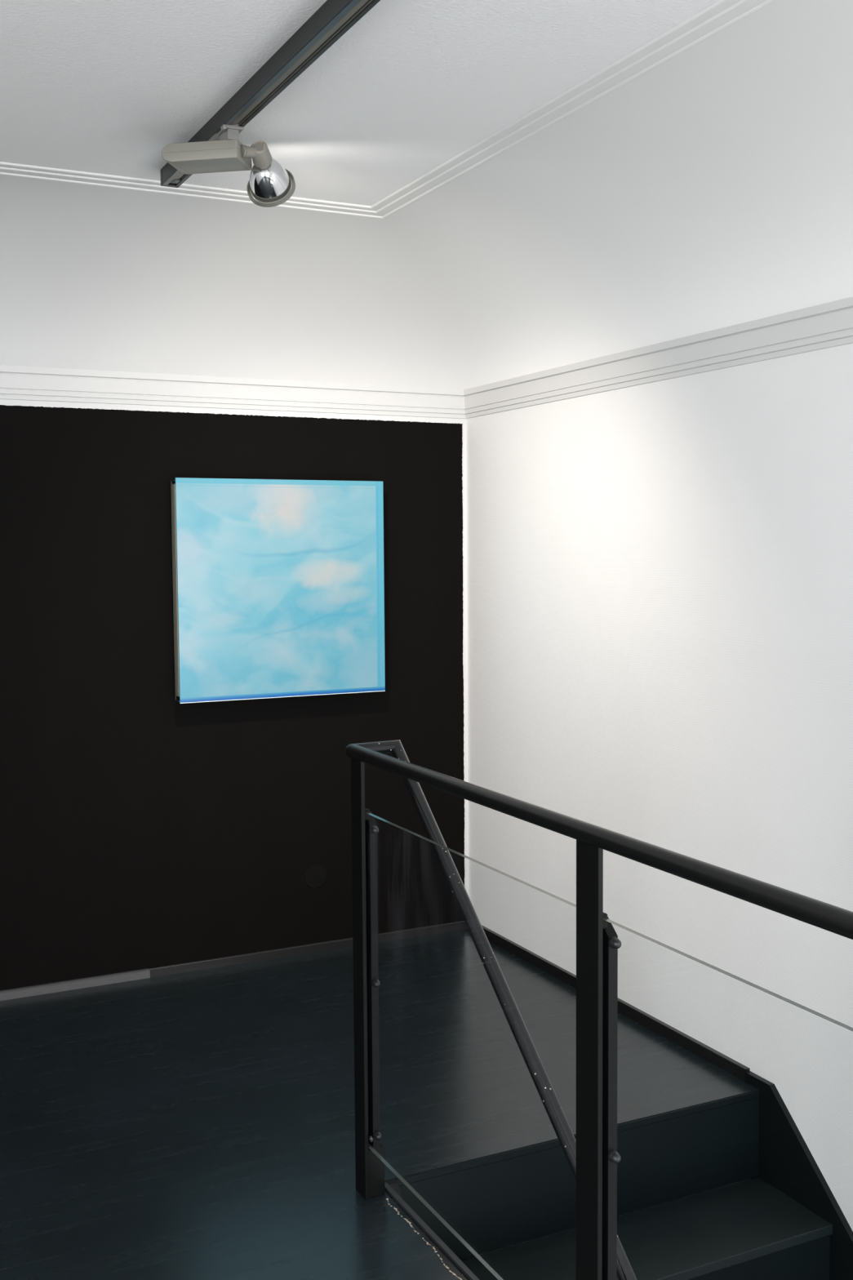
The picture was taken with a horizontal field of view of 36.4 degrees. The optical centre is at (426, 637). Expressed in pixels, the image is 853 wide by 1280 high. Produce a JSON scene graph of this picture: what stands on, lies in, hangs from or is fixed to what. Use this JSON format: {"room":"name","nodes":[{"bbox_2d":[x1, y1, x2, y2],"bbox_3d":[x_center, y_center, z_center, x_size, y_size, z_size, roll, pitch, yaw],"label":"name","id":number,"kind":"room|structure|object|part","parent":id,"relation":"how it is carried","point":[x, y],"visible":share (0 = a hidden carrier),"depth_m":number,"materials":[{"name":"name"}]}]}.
{"room":"museum","nodes":[
{"label":"museum","id":0,"kind":"room"},
{"bbox_2d":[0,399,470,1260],"bbox_3d":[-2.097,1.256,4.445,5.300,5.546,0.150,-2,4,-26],"label":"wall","id":1,"kind":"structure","parent":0,"point":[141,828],"depth_m":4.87,"materials":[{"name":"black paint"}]},
{"bbox_2d":[0,920,466,1000],"bbox_3d":[-2.067,1.298,4.366,4.981,0.034,0.022,-2,4,-26],"label":"baseboard","id":2,"kind":"structure","parent":1,"relation":"attached to","point":[168,969],"depth_m":4.98,"materials":[{"name":"paint"}]},
{"bbox_2d":[169,477,385,703],"bbox_3d":[-0.558,-0.189,4.982,0.832,0.829,0.080,-2,4,-26],"label":"wall artwork","id":3,"kind":"object","parent":1,"relation":"attached to","point":[278,585],"visible":1,"depth_m":4.93,"materials":[{"name":"teal plastic"}]},
{"bbox_2d":[304,864,327,888],"bbox_3d":[-0.440,0.947,5.159,0.096,0.096,0.003,-2,4,-26],"label":"round cover plate","id":4,"kind":"object","parent":1,"relation":"attached to","point":[315,876],"visible":1,"depth_m":5.16,"materials":[{"name":"black plastic"}]},
{"bbox_2d":[0,928,758,1279],"bbox_3d":[-0.779,1.605,1.795,5.000,0.240,5.800,-2,4,-26],"label":"floor","id":5,"kind":"structure","parent":0,"point":[198,1124],"depth_m":3.76,"materials":[{"name":"paint"}]},
{"bbox_2d":[384,1182,479,1279],"bbox_3d":[0.576,1.565,1.894,0.013,0.207,3.082,-2,4,-26],"label":"trim","id":6,"kind":"structure","parent":5,"relation":"attached to","point":[393,1194],"depth_m":3.02,"materials":[{"name":"metal"}]},
{"bbox_2d":[0,0,852,389],"bbox_3d":[-0.802,-1.017,1.599,4.980,0.534,5.780,-2,4,-26],"label":"ceiling","id":7,"kind":"structure","parent":0,"point":[712,188],"depth_m":3.71,"materials":[{"name":"white paint"}]},
{"bbox_2d":[160,0,380,187],"bbox_3d":[0.257,-1.231,1.802,0.053,0.050,4.630,-2,4,-26],"label":"track","id":8,"kind":"object","parent":7,"relation":"attached to","point":[334,18],"visible":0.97,"depth_m":2.95,"materials":[{"name":"grey metal"}]},
{"bbox_2d":[161,123,295,207],"bbox_3d":[-0.515,-1.241,3.413,0.356,0.185,0.207,-1,4,-15],"label":"track spotlight","id":9,"kind":"object","parent":8,"relation":"attached to","point":[269,183],"visible":0.99,"depth_m":3.38,"materials":[{"name":"grey metal"}]},
{"bbox_3d":[-0.517,-1.302,3.313,0.010,0.012,0.024,-2,4,-26],"label":"release lever","id":10,"kind":"part","parent":9,"relation":"part of","materials":[{"name":"grey plastic"}]},
{"bbox_3d":[-0.419,-1.223,3.481,0.114,0.114,0.115,-2,4,-26],"label":"reflector bulb","id":11,"kind":"part","parent":9,"relation":"part of","materials":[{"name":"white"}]},
{"bbox_2d":[0,0,775,218],"bbox_3d":[-0.952,-1.214,1.148,4.328,0.052,5.128,-2,4,-26],"label":"trim","id":12,"kind":"structure","parent":7,"relation":"attached to","point":[722,14],"depth_m":3.56,"materials":[{"name":"white paint"}]},
{"bbox_2d":[466,343,852,1257],"bbox_3d":[1.562,1.341,2.852,0.150,5.546,5.950,-2,4,-26],"label":"wall","id":13,"kind":"structure","parent":0,"point":[660,574],"depth_m":4.08,"materials":[{"name":"white paint"}]},
{"bbox_2d":[0,297,852,418],"bbox_3d":[-0.795,-0.694,1.635,5.000,0.116,5.800,-2,4,-26],"label":"trim","id":14,"kind":"structure","parent":13,"relation":"attached to","point":[828,325],"depth_m":4.64,"materials":[{"name":"white paint"}]},
{"bbox_2d":[466,924,750,1081],"bbox_3d":[0.565,1.255,4.681,0.016,0.039,1.785,-2,4,-26],"label":"baseboard","id":15,"kind":"structure","parent":13,"relation":"attached to","point":[683,1040],"depth_m":4.33,"materials":[{"name":"paint"}]},
{"bbox_3d":[-0.761,4.149,1.972,5.000,0.100,5.800,-2,4,-26],"label":"floor","id":16,"kind":"structure","parent":0,"visible":0},
{"bbox_2d":[384,1071,852,1279],"bbox_3d":[1.121,2.733,2.298,1.232,2.652,3.144,-2,4,-26],"label":"staircase","id":17,"kind":"structure","parent":16,"relation":"on","point":[785,1221],"depth_m":3.54,"materials":[{"name":"paint"}]},
{"bbox_2d":[345,739,852,1279],"bbox_3d":[0.563,1.972,1.948,0.158,3.258,3.125,-2,4,-26],"label":"stair railing","id":18,"kind":"object","parent":17,"relation":"attached to","point":[593,1158],"visible":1,"depth_m":2.29,"materials":[{"name":"black metal"}]},
{"bbox_3d":[-0.163,0.834,3.184,0.010,1.097,0.063,-2,4,-26],"label":"post","id":19,"kind":"part","parent":18,"relation":"part of","materials":[{"name":"black metal"}]},
{"bbox_3d":[0.067,0.866,2.748,0.010,0.834,1.036,-2,4,-26],"label":"glass panel","id":20,"kind":"part","parent":18,"relation":"part of","materials":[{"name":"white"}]},
{"bbox_3d":[0.518,1.585,2.030,0.137,2.493,2.894,-2,4,-26],"label":"stair handrail","id":21,"kind":"part","parent":18,"relation":"part of","materials":[{"name":"black metal"}]},
{"bbox_3d":[0.285,0.893,2.278,0.010,1.097,0.070,-2,4,-26],"label":"post","id":22,"kind":"part","parent":18,"relation":"part of","materials":[{"name":"black metal"}]},
{"bbox_3d":[0.499,0.367,1.803,0.035,0.034,3.108,-2,4,-26],"label":"handrail","id":23,"kind":"part","parent":18,"relation":"part of","materials":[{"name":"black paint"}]},
{"bbox_3d":[0.520,0.926,1.832,0.010,0.834,1.008,-2,4,-26],"label":"glass panel","id":24,"kind":"part","parent":18,"relation":"part of","materials":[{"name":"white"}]}
]}

